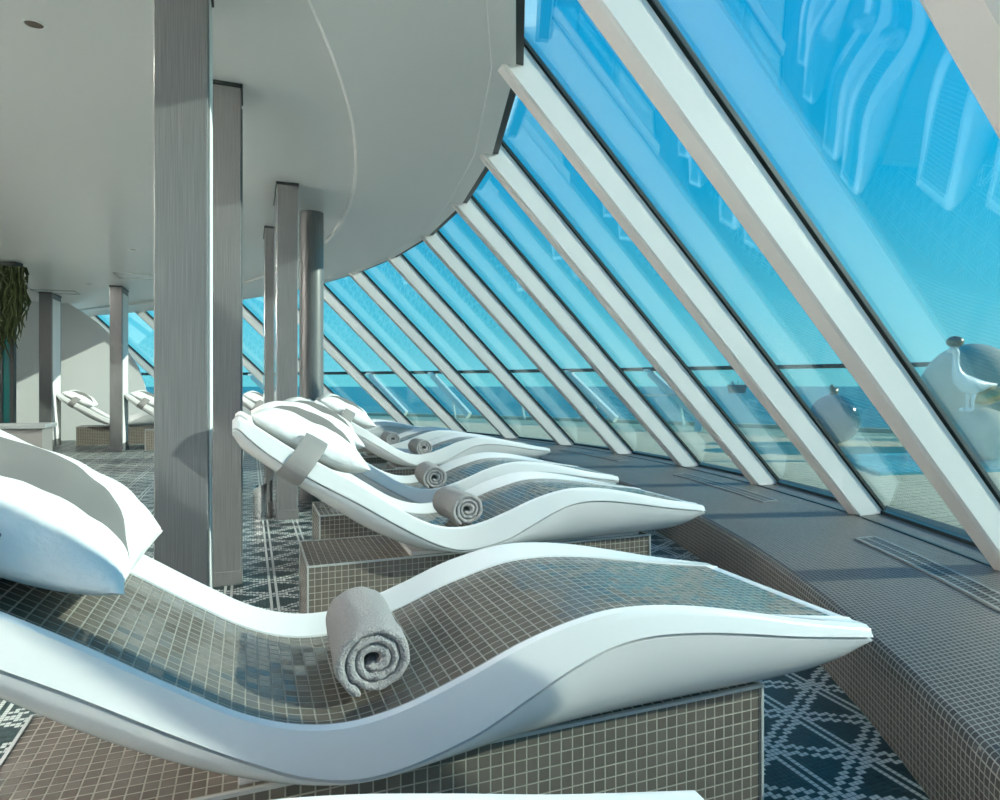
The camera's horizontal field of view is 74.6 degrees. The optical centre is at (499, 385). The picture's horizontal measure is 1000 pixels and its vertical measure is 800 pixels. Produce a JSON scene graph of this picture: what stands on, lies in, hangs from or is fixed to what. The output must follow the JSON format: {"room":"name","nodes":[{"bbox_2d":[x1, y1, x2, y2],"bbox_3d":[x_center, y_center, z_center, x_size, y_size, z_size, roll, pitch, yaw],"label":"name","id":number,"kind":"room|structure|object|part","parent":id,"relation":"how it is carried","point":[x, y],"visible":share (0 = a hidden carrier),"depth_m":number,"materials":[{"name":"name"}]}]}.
{"room":"spa","nodes":[
{"label":"spa","id":0,"kind":"room"},
{"bbox_2d":[16,302,145,439],"bbox_3d":[-8.064,-0.279,11.959,3.074,2.539,0.100,0,0,-21],"label":"wall","id":1,"kind":"structure","parent":0,"point":[85,344],"depth_m":12.00,"materials":[{"name":"white paint"}]},
{"bbox_2d":[89,315,153,377],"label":"window","id":2,"kind":"structure","parent":1,"relation":"in","point":[136,356],"depth_m":14.04,"materials":[{"name":"white paint"}]},
{"bbox_2d":[88,311,250,415],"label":"window","id":3,"kind":"structure","parent":1,"relation":"in","point":[145,316],"depth_m":13.07,"materials":[{"name":"white paint"}]},
{"bbox_3d":[-7.955,-1.500,13.379,1.619,0.060,0.115,0,0,27],"label":"head frame","id":4,"kind":"part","parent":3,"relation":"part of","materials":[{"name":"white paint"}]},
{"bbox_2d":[133,309,262,383],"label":"window","id":5,"kind":"structure","parent":1,"relation":"in","point":[248,364],"depth_m":12.63,"materials":[{"name":"white paint"}]},
{"bbox_2d":[243,304,333,393],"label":"window","id":6,"kind":"structure","parent":1,"relation":"in","point":[248,315],"depth_m":11.52,"materials":[{"name":"white paint"}]},
{"bbox_2d":[243,294,413,425],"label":"window","id":7,"kind":"structure","parent":1,"relation":"in","point":[330,348],"depth_m":11.00,"materials":[{"name":"white paint"}]},
{"bbox_3d":[-4.211,-1.500,10.956,1.373,0.060,0.115,0,0,40],"label":"head frame","id":8,"kind":"part","parent":7,"relation":"part of","materials":[{"name":"white paint"}]},
{"bbox_2d":[298,284,466,432],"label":"window","id":9,"kind":"structure","parent":1,"relation":"in","point":[330,298],"depth_m":9.96,"materials":[{"name":"white paint"}]},
{"bbox_2d":[324,271,518,437],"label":"window","id":10,"kind":"structure","parent":1,"relation":"in","point":[362,279],"depth_m":8.97,"materials":[{"name":"white paint"}]},
{"bbox_3d":[-2.367,-1.500,9.091,0.115,0.060,1.261,0,0,-39],"label":"head frame","id":11,"kind":"part","parent":10,"relation":"part of","materials":[{"name":"white paint"}]},
{"bbox_3d":[-0.132,0.739,9.945,0.050,0.022,1.261,0,0,-39],"label":"sill frame","id":12,"kind":"part","parent":10,"relation":"part of","materials":[{"name":"black"}]},
{"bbox_2d":[346,254,573,444],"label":"window","id":13,"kind":"structure","parent":1,"relation":"in","point":[403,266],"depth_m":7.91,"materials":[{"name":"white paint"}]},
{"bbox_3d":[-1.632,-1.500,8.068,0.115,0.060,1.263,0,0,-33],"label":"head frame","id":14,"kind":"part","parent":13,"relation":"part of","materials":[{"name":"white paint"}]},
{"bbox_3d":[0.603,0.739,8.922,0.050,0.022,1.263,0,0,-33],"label":"sill frame","id":15,"kind":"part","parent":13,"relation":"part of","materials":[{"name":"black metal"}]},
{"bbox_2d":[383,230,633,453],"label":"window","id":16,"kind":"structure","parent":1,"relation":"in","point":[442,248],"depth_m":6.81,"materials":[{"name":"white paint"}]},
{"bbox_3d":[-1.028,-1.500,6.991,0.115,0.060,1.211,0,0,-26],"label":"head frame","id":17,"kind":"part","parent":16,"relation":"part of","materials":[{"name":"white paint"}]},
{"bbox_3d":[1.207,0.739,7.845,0.050,0.022,1.211,0,0,-26],"label":"sill frame","id":18,"kind":"part","parent":16,"relation":"part of","materials":[{"name":"black metal"}]},
{"bbox_2d":[417,195,700,466],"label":"window","id":19,"kind":"structure","parent":1,"relation":"in","point":[473,213],"depth_m":5.68,"materials":[{"name":"white paint"}]},
{"bbox_3d":[-0.566,-1.500,5.883,0.115,0.060,1.194,0,0,-19],"label":"head frame","id":20,"kind":"part","parent":19,"relation":"part of","materials":[{"name":"white paint"}]},
{"bbox_3d":[1.669,0.739,6.737,0.050,0.022,1.194,0,0,-19],"label":"sill frame","id":21,"kind":"part","parent":19,"relation":"part of","materials":[{"name":"black"}]},
{"bbox_2d":[141,0,999,570],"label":"window","id":22,"kind":"structure","parent":1,"relation":"in","point":[642,34],"depth_m":2.27,"materials":[{"name":"white paint"}]},
{"bbox_3d":[-1.400,0.650,19.951,0.189,0.653,0.070,0,0,29],"label":"strut leg","id":23,"kind":"part","parent":22,"relation":"part of","materials":[{"name":"white paint"}]},
{"bbox_3d":[0.002,-1.500,2.450,0.115,0.060,1.173,0,0,1],"label":"head frame","id":24,"kind":"part","parent":22,"relation":"part of","materials":[{"name":"white paint"}]},
{"bbox_3d":[0.658,0.650,18.815,0.189,0.653,0.070,0,0,29],"label":"strut leg","id":25,"kind":"part","parent":22,"relation":"part of","materials":[{"name":"white paint"}]},
{"bbox_3d":[0.007,0.261,16.085,21.577,1.478,24.317,0,0,-21],"label":"deck railing","id":26,"kind":"part","parent":22,"relation":"part of","materials":[{"name":"grey metal"}]},
{"bbox_3d":[0.500,-0.430,17.643,31.813,0.095,2.966,0,0,27],"label":"handrail","id":27,"kind":"part","parent":22,"relation":"part of","materials":[{"name":"black"}]},
{"bbox_3d":[4.450,0.650,16.072,0.188,0.653,0.069,0,0,36],"label":"strut leg","id":28,"kind":"part","parent":22,"relation":"part of","materials":[{"name":"white paint"}]},
{"bbox_3d":[2.237,0.739,3.304,0.050,0.022,1.173,0,0,1],"label":"sill frame","id":29,"kind":"part","parent":22,"relation":"part of","materials":[{"name":"black"}]},
{"bbox_2d":[559,449,629,460],"bbox_3d":[0.992,0.743,7.097,0.169,0.007,1.262,0,0,-21],"label":"air vent","id":30,"kind":"object","parent":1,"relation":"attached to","point":[568,450],"visible":1,"depth_m":7.00,"materials":[{"name":"black metal"}]},
{"bbox_2d":[448,140,779,484],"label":"window","id":31,"kind":"structure","parent":1,"relation":"in","point":[505,166],"depth_m":4.55,"materials":[{"name":"white paint"}]},
{"bbox_3d":[-0.239,-1.500,4.757,0.115,0.060,1.154,0,0,-13],"label":"head frame","id":32,"kind":"part","parent":31,"relation":"part of","materials":[{"name":"white paint"}]},
{"bbox_3d":[1.997,0.739,5.611,0.050,0.022,1.154,0,0,-13],"label":"sill frame","id":33,"kind":"part","parent":31,"relation":"part of","materials":[{"name":"black"}]},
{"bbox_2d":[474,37,885,515],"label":"window","id":34,"kind":"structure","parent":1,"relation":"in","point":[534,84],"depth_m":3.37,"materials":[{"name":"white paint"}]},
{"bbox_3d":[-0.046,-1.500,3.615,0.115,0.060,1.165,0,0,-6],"label":"head frame","id":35,"kind":"part","parent":34,"relation":"part of","materials":[{"name":"white paint"}]},
{"bbox_3d":[2.189,0.739,4.470,0.050,0.022,1.165,0,0,-6],"label":"sill frame","id":36,"kind":"part","parent":34,"relation":"part of","materials":[{"name":"black"}]},
{"bbox_2d":[673,473,778,501],"bbox_3d":[1.629,0.743,4.884,0.386,0.007,1.312,0,0,-21],"label":"air vent","id":37,"kind":"object","parent":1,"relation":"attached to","point":[740,491],"visible":1,"depth_m":4.75,"materials":[{"name":"black metal"}]},
{"bbox_2d":[479,434,999,799],"bbox_3d":[-2.144,0.893,5.604,8.324,0.293,24.000,0,0,-21],"label":"ledge","id":38,"kind":"object","parent":1,"relation":"attached to","point":[927,680],"depth_m":2.35,"materials":[{"name":"grey tile"}]},
{"bbox_2d":[854,536,999,611],"bbox_3d":[1.713,0.743,2.480,0.791,0.007,1.322,0,0,-21],"label":"air vent","id":39,"kind":"object","parent":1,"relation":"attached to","point":[986,595],"visible":1,"depth_m":2.62,"materials":[{"name":"black metal"}]},
{"bbox_2d":[919,0,999,138],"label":"window","id":40,"kind":"structure","parent":1,"relation":"in","point":[969,30],"depth_m":0.92,"materials":[{"name":"white paint"}]},
{"bbox_2d":[0,0,490,314],"bbox_3d":[-3.660,-1.623,5.024,6.550,0.300,24.000,0,0,-21],"label":"ceiling","id":41,"kind":"structure","parent":0,"point":[374,108],"depth_m":3.73,"materials":[{"name":"white paint"}]},
{"bbox_2d":[0,262,30,361],"bbox_3d":[-6.413,-0.888,8.000,1.254,1.230,0.629,0,0,-21],"label":"hanging plant","id":42,"kind":"object","parent":41,"relation":"hanging from","point":[13,286],"visible":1,"depth_m":7.94,"materials":[{"name":"green plant"}]},
{"bbox_3d":[-6.408,-1.473,7.999,1.085,0.060,0.140,0,0,0],"label":"planter rail","id":43,"kind":"part","parent":42,"relation":"part of","materials":[{"name":"black metal"}]},
{"bbox_2d":[22,19,45,30],"bbox_3d":[-1.941,-1.505,2.732,0.084,0.004,0.084,0,0,-21],"label":"recessed light","id":44,"kind":"object","parent":41,"relation":"in","point":[30,23],"visible":1,"depth_m":2.73,"materials":[{"name":"white paint"}]},
{"bbox_2d":[30,289,80,294],"bbox_3d":[-7.085,-1.502,10.467,0.600,0.011,0.400,0,0,-21],"label":"ceiling hatch","id":45,"kind":"object","parent":41,"relation":"attached to","point":[34,290],"visible":1,"depth_m":10.43,"materials":[{"name":"silver metal"}]},
{"bbox_3d":[-7.085,-1.504,10.467,0.540,0.005,0.340,0,0,-21],"label":"hatch panel","id":46,"kind":"part","parent":45,"relation":"part of","materials":[{"name":"white paint"}]},
{"bbox_2d":[113,272,153,279],"bbox_3d":[-4.949,-1.502,8.992,0.550,0.011,0.420,0,0,-21],"label":"ceiling hatch","id":47,"kind":"object","parent":41,"relation":"attached to","point":[121,275],"visible":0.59,"depth_m":9.00,"materials":[{"name":"silver metal"}]},
{"bbox_3d":[-4.949,-1.504,8.992,0.490,0.005,0.360,0,0,-21],"label":"hatch panel","id":48,"kind":"part","parent":47,"relation":"part of","materials":[{"name":"white paint"}]},
{"bbox_2d":[0,440,930,799],"bbox_3d":[-1.629,1.040,5.801,10.900,0.100,24.400,0,0,-21],"label":"floor","id":49,"kind":"structure","parent":0,"point":[819,744],"depth_m":2.06,"materials":[{"name":"blue carpet"}]},
{"bbox_2d":[0,330,15,422],"bbox_3d":[-6.680,-0.259,8.299,0.960,2.498,0.197,0,0,-21],"label":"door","id":50,"kind":"structure","parent":49,"relation":"on","point":[7,367],"depth_m":8.37,"materials":[{"name":"teal glass"}]},
{"bbox_3d":[-6.680,-0.210,8.299,0.911,2.380,0.030,0,0,-13],"label":"glass","id":51,"kind":"part","parent":50,"relation":"part of","materials":[{"name":"teal"}]},
{"bbox_2d":[0,422,56,450],"bbox_3d":[-6.394,0.730,7.970,1.600,0.520,0.550,0,0,-21],"label":"bench","id":52,"kind":"object","parent":49,"relation":"on","point":[40,435],"visible":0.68,"depth_m":8.00,"materials":[{"name":"white stone"}]},
{"bbox_3d":[-6.394,0.494,7.971,1.600,0.050,0.550,0,0,-21],"label":"seat","id":53,"kind":"part","parent":52,"relation":"part of","materials":[{"name":"grey laminate"}]},
{"bbox_2d":[38,292,61,446],"bbox_3d":[-7.380,-0.259,10.765,0.188,2.498,0.586,0,0,-21],"label":"column","id":54,"kind":"structure","parent":49,"relation":"on","point":[49,302],"depth_m":10.53,"materials":[{"name":"grey metal"}]},
{"bbox_3d":[-7.297,-0.269,10.797,0.006,2.278,0.450,0,0,-21],"label":"panel","id":55,"kind":"part","parent":54,"relation":"part of","materials":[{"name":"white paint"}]},
{"bbox_3d":[-7.380,0.955,10.765,0.184,0.070,0.582,0,0,-21],"label":"skirting","id":56,"kind":"part","parent":54,"relation":"part of","materials":[{"name":"grey metal"}]},
{"bbox_2d":[56,393,153,445],"bbox_3d":[-6.429,0.549,11.363,2.007,0.882,0.616,0,0,-21],"label":"lounger","id":57,"kind":"object","parent":49,"relation":"on","point":[138,422],"visible":0.51,"depth_m":11.03,"materials":[{"name":"white plastic"}]},
{"bbox_2d":[62,390,97,406],"bbox_3d":[-7.098,0.201,11.108,0.514,0.394,0.444,0,0,-21],"label":"pillow","id":58,"kind":"object","parent":57,"relation":"attached to","point":[86,400],"visible":0.97,"depth_m":10.98,"materials":[{"name":"grey fabric"}]},
{"bbox_3d":[-6.419,0.383,11.367,1.896,0.436,0.464,0,0,-21],"label":"mosaic seat","id":59,"kind":"part","parent":57,"relation":"part of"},
{"bbox_3d":[-6.419,0.833,11.367,1.513,0.312,0.429,0,0,-21],"label":"edge trim","id":60,"kind":"part","parent":57,"relation":"part of","materials":[{"name":"silver metal"}]},
{"bbox_2d":[109,285,128,451],"bbox_3d":[-5.871,-0.259,10.115,0.177,2.498,0.586,0,0,-21],"label":"column","id":61,"kind":"structure","parent":49,"relation":"on","point":[118,295],"depth_m":9.86,"materials":[{"name":"white paint"}]},
{"bbox_3d":[-5.871,0.955,10.115,0.173,0.070,0.582,0,0,-21],"label":"skirting","id":62,"kind":"part","parent":61,"relation":"part of","materials":[{"name":"grey metal"}]},
{"bbox_3d":[-5.793,-0.269,10.145,0.006,2.278,0.450,0,0,-21],"label":"panel","id":63,"kind":"part","parent":61,"relation":"part of","materials":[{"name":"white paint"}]},
{"bbox_2d":[125,393,153,449],"bbox_3d":[-4.873,0.549,10.610,2.007,0.882,0.616,0,0,-21],"label":"lounger","id":64,"kind":"object","parent":49,"relation":"on","point":[149,433],"visible":0.18,"depth_m":10.11,"materials":[{"name":"white plastic"}]},
{"bbox_2d":[131,390,153,406],"bbox_3d":[-5.541,0.201,10.354,0.514,0.394,0.444,0,0,-21],"label":"pillow","id":65,"kind":"object","parent":64,"relation":"attached to","point":[140,394],"visible":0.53,"depth_m":10.19,"materials":[{"name":"grey fabric"}]},
{"bbox_2d":[154,0,213,588],"bbox_3d":[-1.164,-0.259,2.421,0.188,2.498,0.276,0,0,-21],"label":"column","id":66,"kind":"structure","parent":49,"relation":"on","point":[183,29],"depth_m":2.30,"materials":[{"name":"silver metal"}]},
{"bbox_3d":[-1.081,-0.269,2.453,0.006,2.278,0.140,0,0,-21],"label":"panel","id":67,"kind":"part","parent":66,"relation":"part of","materials":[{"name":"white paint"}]},
{"bbox_2d":[213,79,242,586],"bbox_3d":[-1.421,-0.259,3.345,0.205,2.498,0.236,0,0,-21],"label":"column","id":68,"kind":"structure","parent":49,"relation":"on","point":[227,96],"depth_m":3.25,"materials":[{"name":"silver metal"}]},
{"bbox_3d":[-1.421,0.955,3.345,0.201,0.070,0.232,0,0,-21],"label":"skirting","id":69,"kind":"part","parent":68,"relation":"part of","materials":[{"name":"grey metal"}]},
{"bbox_3d":[-1.330,-0.269,3.380,0.006,2.278,0.100,0,0,-21],"label":"panel","id":70,"kind":"part","parent":68,"relation":"part of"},
{"bbox_2d":[243,395,262,410],"bbox_3d":[-2.489,0.549,8.951,2.007,0.882,0.616,0,0,-21],"label":"lounger","id":71,"kind":"object","parent":49,"relation":"on","point":[248,404],"visible":0.07,"depth_m":8.38,"materials":[{"name":"white plastic"}]},
{"bbox_2d":[244,391,262,403],"bbox_3d":[-3.157,0.201,8.696,0.514,0.394,0.444,0,0,-21],"label":"pillow","id":72,"kind":"object","parent":71,"relation":"attached to","point":[253,396],"visible":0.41,"depth_m":8.49,"materials":[{"name":"grey fabric"}]},
{"bbox_2d":[253,478,272,519],"bbox_3d":[-1.776,0.843,4.915,0.140,0.295,0.130,0,0,-21],"label":"guard","id":73,"kind":"object","parent":49,"relation":"on","point":[263,494],"visible":1,"depth_m":4.86,"materials":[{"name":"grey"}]},
{"bbox_2d":[263,226,273,490],"bbox_3d":[-2.239,-0.259,6.433,0.148,2.498,0.516,0,0,-21],"label":"column","id":74,"kind":"structure","parent":49,"relation":"on","point":[268,235],"depth_m":6.19,"materials":[{"name":"silver metal"}]},
{"bbox_3d":[-2.304,-0.269,6.408,0.006,2.278,0.380,0,0,-21],"label":"panel","id":75,"kind":"part","parent":74,"relation":"part of","materials":[{"name":"silver metal"}]},
{"bbox_2d":[273,181,298,519],"bbox_3d":[-1.685,-0.259,5.149,0.161,2.498,0.636,0,0,-21],"label":"column","id":76,"kind":"structure","parent":49,"relation":"on","point":[285,203],"depth_m":4.86,"materials":[{"name":"silver metal"}]},
{"bbox_3d":[-1.756,-0.269,5.122,0.006,2.278,0.500,0,0,-21],"label":"panel","id":77,"kind":"part","parent":76,"relation":"part of","materials":[{"name":"silver metal"}]},
{"bbox_3d":[-1.685,0.955,5.149,0.157,0.070,0.632,0,0,-21],"label":"skirting","id":78,"kind":"part","parent":76,"relation":"part of","materials":[{"name":"grey metal"}]},
{"bbox_2d":[299,210,323,501],"bbox_3d":[-1.643,-0.259,5.720,0.216,2.498,0.216,0,0,-21],"label":"round column","id":79,"kind":"structure","parent":49,"relation":"on","point":[311,222],"depth_m":5.64,"materials":[{"name":"silver metal"}]},
{"bbox_3d":[-1.643,0.960,5.719,0.216,0.060,0.216,0,0,-21],"label":"skirting","id":80,"kind":"part","parent":79,"relation":"part of","materials":[{"name":"grey metal"}]},
{"bbox_2d":[357,419,418,452],"bbox_3d":[-1.861,0.549,8.121,2.007,0.882,0.616,0,0,-21],"label":"lounger","id":81,"kind":"object","parent":49,"relation":"on","point":[382,426],"visible":0.2,"depth_m":8.01,"materials":[{"name":"white plastic"}]},
{"bbox_2d":[359,427,463,463],"bbox_3d":[-1.008,0.549,6.563,2.007,0.882,0.616,0,0,-21],"label":"lounger","id":82,"kind":"object","parent":49,"relation":"on","point":[425,433],"visible":0.2,"depth_m":6.40,"materials":[{"name":"white plastic"}]},
{"bbox_2d":[380,431,399,444],"bbox_3d":[-1.087,0.515,6.489,0.174,0.164,0.276,0,0,-22],"label":"rolled towel","id":83,"kind":"object","parent":82,"relation":"on","point":[389,437],"visible":0.91,"depth_m":6.38,"materials":[{"name":"grey fabric"}]},
{"bbox_3d":[-0.998,0.383,6.567,1.896,0.436,0.464,0,0,-21],"label":"mosaic seat","id":84,"kind":"part","parent":82,"relation":"part of","materials":[{"name":"grey tile"}]},
{"bbox_2d":[308,399,549,475],"bbox_3d":[-0.602,0.549,5.669,2.007,0.882,0.616,0,0,-21],"label":"lounger","id":85,"kind":"object","parent":49,"relation":"on","point":[446,448],"visible":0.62,"depth_m":5.44,"materials":[{"name":"white plastic"}]},
{"bbox_2d":[315,393,375,428],"bbox_3d":[-1.270,0.201,5.413,0.514,0.394,0.444,0,0,-21],"label":"pillow","id":86,"kind":"object","parent":85,"relation":"attached to","point":[336,403],"visible":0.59,"depth_m":5.26,"materials":[{"name":"grey fabric"}]},
{"bbox_3d":[-0.591,0.833,5.673,1.513,0.312,0.429,0,0,-21],"label":"edge trim","id":87,"kind":"part","parent":85,"relation":"part of","materials":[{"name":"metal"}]},
{"bbox_2d":[408,438,431,454],"bbox_3d":[-0.683,0.516,5.600,0.167,0.157,0.276,0,0,-23],"label":"rolled towel","id":88,"kind":"object","parent":85,"relation":"on","point":[418,446],"visible":0.99,"depth_m":5.49,"materials":[{"name":"grey fabric"}]},
{"bbox_3d":[-0.592,0.383,5.673,1.896,0.436,0.464,0,0,-21],"label":"mosaic seat","id":89,"kind":"part","parent":85,"relation":"part of","materials":[{"name":"grey tile"}]},
{"bbox_2d":[0,533,872,799],"bbox_3d":[-0.194,0.549,1.415,2.007,0.882,0.616,0,0,-21],"label":"lounger","id":90,"kind":"object","parent":49,"relation":"on","point":[533,667],"visible":0.91,"depth_m":1.27,"materials":[{"name":"white plastic"}]},
{"bbox_2d":[0,430,162,594],"bbox_3d":[-0.862,0.201,1.159,0.514,0.394,0.444,0,0,-21],"label":"pillow","id":91,"kind":"object","parent":90,"relation":"attached to","point":[67,526],"visible":1,"depth_m":1.07,"materials":[{"name":"white fabric"}]},
{"bbox_2d":[326,586,409,696],"bbox_3d":[-0.281,0.516,1.360,0.144,0.130,0.276,0,0,-19],"label":"rolled towel","id":92,"kind":"object","parent":90,"relation":"on","point":[369,649],"visible":1,"depth_m":1.25,"materials":[{"name":"white fabric"}]},
{"bbox_3d":[-0.183,0.833,1.419,1.513,0.312,0.429,0,0,-21],"label":"edge trim","id":93,"kind":"part","parent":90,"relation":"part of","materials":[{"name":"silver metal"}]},
{"bbox_3d":[-0.184,0.383,1.419,1.896,0.436,0.464,0,0,-21],"label":"mosaic seat","id":94,"kind":"part","parent":90,"relation":"part of","materials":[{"name":"grey tile"}]},
{"bbox_2d":[312,452,618,539],"bbox_3d":[-0.324,0.549,3.891,2.007,0.882,0.616,0,0,-21],"label":"lounger","id":95,"kind":"object","parent":49,"relation":"on","point":[463,473],"visible":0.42,"depth_m":3.70,"materials":[{"name":"white plastic"}]},
{"bbox_2d":[284,397,364,448],"bbox_3d":[-0.992,0.201,3.635,0.514,0.394,0.444,0,0,-21],"label":"pillow","id":96,"kind":"object","parent":95,"relation":"attached to","point":[333,417],"visible":0.45,"depth_m":3.53,"materials":[{"name":"grey fabric"}]},
{"bbox_3d":[-0.313,0.833,3.895,1.513,0.312,0.429,0,0,-21],"label":"edge trim","id":97,"kind":"part","parent":95,"relation":"part of","materials":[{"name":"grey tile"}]},
{"bbox_2d":[415,461,446,487],"bbox_3d":[-0.407,0.516,3.827,0.160,0.148,0.276,0,0,-17],"label":"rolled towel","id":98,"kind":"object","parent":95,"relation":"on","point":[427,473],"visible":1,"depth_m":3.71,"materials":[{"name":"grey fabric"}]},
{"bbox_3d":[-0.314,0.383,3.895,1.896,0.436,0.464,0,0,-21],"label":"mosaic seat","id":99,"kind":"part","parent":95,"relation":"part of","materials":[{"name":"grey tile"}]},
{"bbox_2d":[232,411,704,613],"bbox_3d":[-0.104,0.549,2.926,2.007,0.882,0.616,0,0,-21],"label":"lounger","id":100,"kind":"object","parent":49,"relation":"on","point":[527,506],"visible":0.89,"depth_m":2.68,"materials":[{"name":"white plastic"}]},
{"bbox_2d":[251,401,370,472],"bbox_3d":[-0.772,0.201,2.670,0.514,0.394,0.444,0,0,-21],"label":"pillow","id":101,"kind":"object","parent":100,"relation":"attached to","point":[286,422],"visible":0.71,"depth_m":2.51,"materials":[{"name":"grey fabric"}]},
{"bbox_2d":[432,486,482,524],"bbox_3d":[-0.189,0.516,2.866,0.152,0.140,0.276,0,0,-24],"label":"rolled towel","id":102,"kind":"object","parent":100,"relation":"on","point":[457,505],"visible":1,"depth_m":2.76,"materials":[{"name":"white fabric"}]},
{"bbox_3d":[-0.093,0.833,2.930,1.513,0.312,0.429,0,0,-21],"label":"edge trim","id":103,"kind":"part","parent":100,"relation":"part of","materials":[{"name":"silver metal"}]},
{"bbox_3d":[-0.093,0.383,2.930,1.896,0.436,0.464,0,0,-21],"label":"mosaic seat","id":104,"kind":"part","parent":100,"relation":"part of","materials":[{"name":"grey tile"}]},
{"bbox_2d":[272,790,703,799],"bbox_3d":[-0.573,0.549,0.270,2.007,0.882,0.616,0,0,-21],"label":"lounger","id":105,"kind":"object","parent":49,"relation":"on","point":[685,794],"visible":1,"depth_m":0.79,"materials":[{"name":"white plastic"}]},
{"label":"outside","id":106,"kind":"structure","parent":0,"visible":0},
{"bbox_2d":[368,416,999,528],"bbox_3d":[5.654,1.130,0.590,22.983,0.320,57.064,0,0,-21],"label":"deck","id":107,"kind":"object","parent":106,"point":[914,494],"visible":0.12,"depth_m":10.18,"materials":[{"name":"brown wood"}]},
{"bbox_2d":[643,394,701,431],"bbox_3d":[3.641,0.575,14.259,1.404,0.790,0.986,0,0,-21],"label":"windbreak","id":108,"kind":"object","parent":107,"relation":"on","point":[697,425],"visible":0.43,"depth_m":14.16,"materials":[{"name":"clear glass"}]},
{"bbox_3d":[3.530,0.200,14.316,1.447,0.040,0.030,0,0,12],"label":"rail","id":109,"kind":"part","parent":108,"relation":"part of","materials":[{"name":"silver metal"}]},
{"bbox_3d":[4.271,0.660,14.165,0.140,0.620,0.350,0,0,12],"label":"post","id":110,"kind":"part","parent":108,"relation":"part of","materials":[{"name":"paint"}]},
{"bbox_2d":[810,385,860,443],"bbox_3d":[5.600,0.472,10.999,0.800,0.994,0.800,0,0,-21],"label":"sculpture","id":111,"kind":"object","parent":107,"relation":"on","point":[839,415],"visible":0.77,"depth_m":10.70,"materials":[{"name":"clear glass"}]},
{"bbox_2d":[846,453,999,475],"bbox_3d":[6.529,0.955,8.576,5.592,0.029,2.077,0,0,-21],"label":"pool","id":112,"kind":"object","parent":107,"relation":"on","point":[883,464],"visible":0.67,"depth_m":7.96,"materials":[{"name":"teal liquid"}]},
{"bbox_2d":[946,336,999,459],"bbox_3d":[6.218,0.166,8.479,0.794,1.627,0.600,0,0,-21],"label":"sculpture","id":113,"kind":"object","parent":112,"relation":"on","point":[979,428],"visible":0.9,"depth_m":8.40,"materials":[{"name":"white paint"}]},
{"bbox_3d":[6.058,0.216,8.549,0.149,0.233,0.060,0,0,0],"label":"leg","id":114,"kind":"part","parent":113,"relation":"part of","materials":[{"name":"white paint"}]},
{"bbox_3d":[6.058,0.216,8.449,0.149,0.233,0.060,0,0,0],"label":"leg","id":115,"kind":"part","parent":113,"relation":"part of","materials":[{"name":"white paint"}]},
{"bbox_2d":[921,344,999,426],"bbox_3d":[7.122,0.170,9.899,1.400,1.617,1.400,0,0,-21],"label":"sculpture","id":116,"kind":"object","parent":107,"relation":"on","point":[979,361],"visible":0.3,"depth_m":9.53,"materials":[{"name":"metal"}]},
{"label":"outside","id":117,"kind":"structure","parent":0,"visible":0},
{"bbox_2d":[146,386,889,427],"bbox_3d":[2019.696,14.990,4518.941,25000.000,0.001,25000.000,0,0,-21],"label":"sea","id":118,"kind":"structure","parent":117,"point":[745,407],"depth_m":595.91,"materials":[{"name":"teal liquid"}]},
{"bbox_2d":[727,381,746,392],"bbox_3d":[541.868,0.965,1499.854,42.000,28.050,7.800,0,0,0],"label":"ship","id":119,"kind":"object","parent":118,"relation":"on","point":[732,388],"visible":0.99,"depth_m":1496.30,"materials":[{"name":"white metal"}]}
]}

